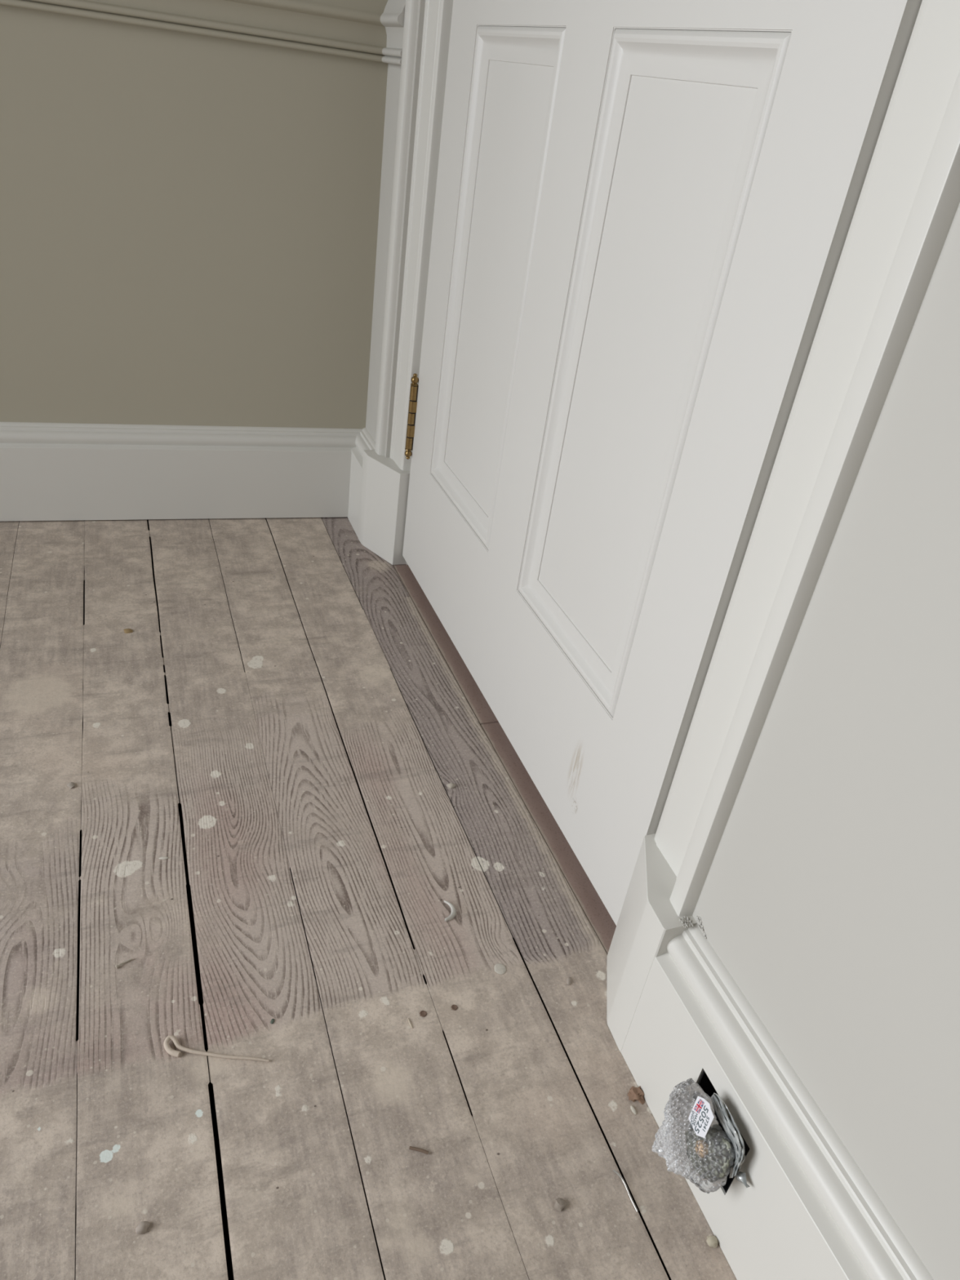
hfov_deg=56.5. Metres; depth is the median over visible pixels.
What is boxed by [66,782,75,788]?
crumb
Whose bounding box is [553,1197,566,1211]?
crumb
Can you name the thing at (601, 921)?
trim
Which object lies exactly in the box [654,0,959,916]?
trim
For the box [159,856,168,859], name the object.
chip
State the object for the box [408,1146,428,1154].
twig
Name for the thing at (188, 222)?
wall
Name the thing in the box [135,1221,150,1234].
crumb
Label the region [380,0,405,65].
trim
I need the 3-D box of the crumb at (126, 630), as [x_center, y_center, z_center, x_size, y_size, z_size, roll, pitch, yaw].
[-0.494,-0.013,1.255,0.012,0.003,0.009,-5,34,-20]
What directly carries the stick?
on the floor
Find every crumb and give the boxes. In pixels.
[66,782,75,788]
[124,628,133,633]
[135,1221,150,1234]
[447,782,455,788]
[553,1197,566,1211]
[566,976,571,985]
[706,1235,717,1248]
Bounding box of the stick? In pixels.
[163,1035,269,1062]
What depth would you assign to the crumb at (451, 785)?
1.07 m
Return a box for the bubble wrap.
[652,1078,734,1193]
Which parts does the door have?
panel moulding, panel, panel, panel moulding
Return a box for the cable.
[710,1093,750,1187]
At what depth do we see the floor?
0.84 m
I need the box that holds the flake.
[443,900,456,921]
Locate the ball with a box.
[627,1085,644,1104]
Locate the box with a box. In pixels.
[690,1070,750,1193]
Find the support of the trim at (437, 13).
attached to the wall at (829, 895)
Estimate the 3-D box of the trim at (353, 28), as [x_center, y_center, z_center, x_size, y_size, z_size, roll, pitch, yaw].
[-1.638,-0.783,0.772,3.190,0.080,0.021,-3,34,-18]
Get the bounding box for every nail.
[419,1010,426,1017]
[450,1004,457,1010]
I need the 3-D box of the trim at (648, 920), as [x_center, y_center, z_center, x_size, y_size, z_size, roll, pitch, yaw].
[0.149,0.272,0.804,0.053,0.166,0.106,0,33,-14]
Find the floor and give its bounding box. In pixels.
[0,516,737,1279]
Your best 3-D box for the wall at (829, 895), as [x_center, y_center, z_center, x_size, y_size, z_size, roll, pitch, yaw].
[0.798,-0.082,-0.750,0.180,2.630,4.760,-5,34,-20]
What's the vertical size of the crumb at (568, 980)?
0.003 m
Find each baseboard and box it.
[0,422,362,521]
[347,427,375,537]
[621,924,933,1279]
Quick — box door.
[402,0,922,924]
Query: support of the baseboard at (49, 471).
attached to the wall at (188, 222)
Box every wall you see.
[0,4,387,524]
[365,0,959,1279]
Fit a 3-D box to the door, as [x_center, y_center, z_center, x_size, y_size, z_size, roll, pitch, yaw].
[0.141,-0.751,0.694,0.053,1.955,0.809,-5,34,-20]
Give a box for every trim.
[0,0,387,62]
[358,449,410,564]
[374,0,453,470]
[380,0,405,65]
[392,564,616,954]
[606,833,697,1052]
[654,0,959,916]
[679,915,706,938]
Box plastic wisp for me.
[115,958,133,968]
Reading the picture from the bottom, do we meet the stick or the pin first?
the pin
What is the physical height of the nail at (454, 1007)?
0.001 m
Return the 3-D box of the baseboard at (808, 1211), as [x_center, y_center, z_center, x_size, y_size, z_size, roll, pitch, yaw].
[0.731,1.231,-0.574,0.030,0.164,3.461,-5,34,-20]
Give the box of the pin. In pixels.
[613,1169,638,1212]
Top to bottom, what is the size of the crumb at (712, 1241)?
0.005 m
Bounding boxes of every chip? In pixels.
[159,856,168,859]
[630,1105,636,1114]
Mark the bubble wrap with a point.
(704, 1146)
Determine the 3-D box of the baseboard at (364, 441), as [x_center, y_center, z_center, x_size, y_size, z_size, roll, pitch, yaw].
[-0.216,-0.289,1.605,0.030,0.164,0.138,-5,34,-20]
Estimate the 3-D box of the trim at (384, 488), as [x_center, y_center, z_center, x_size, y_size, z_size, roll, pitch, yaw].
[-0.160,-0.225,1.517,0.052,0.166,0.112,-10,37,-28]

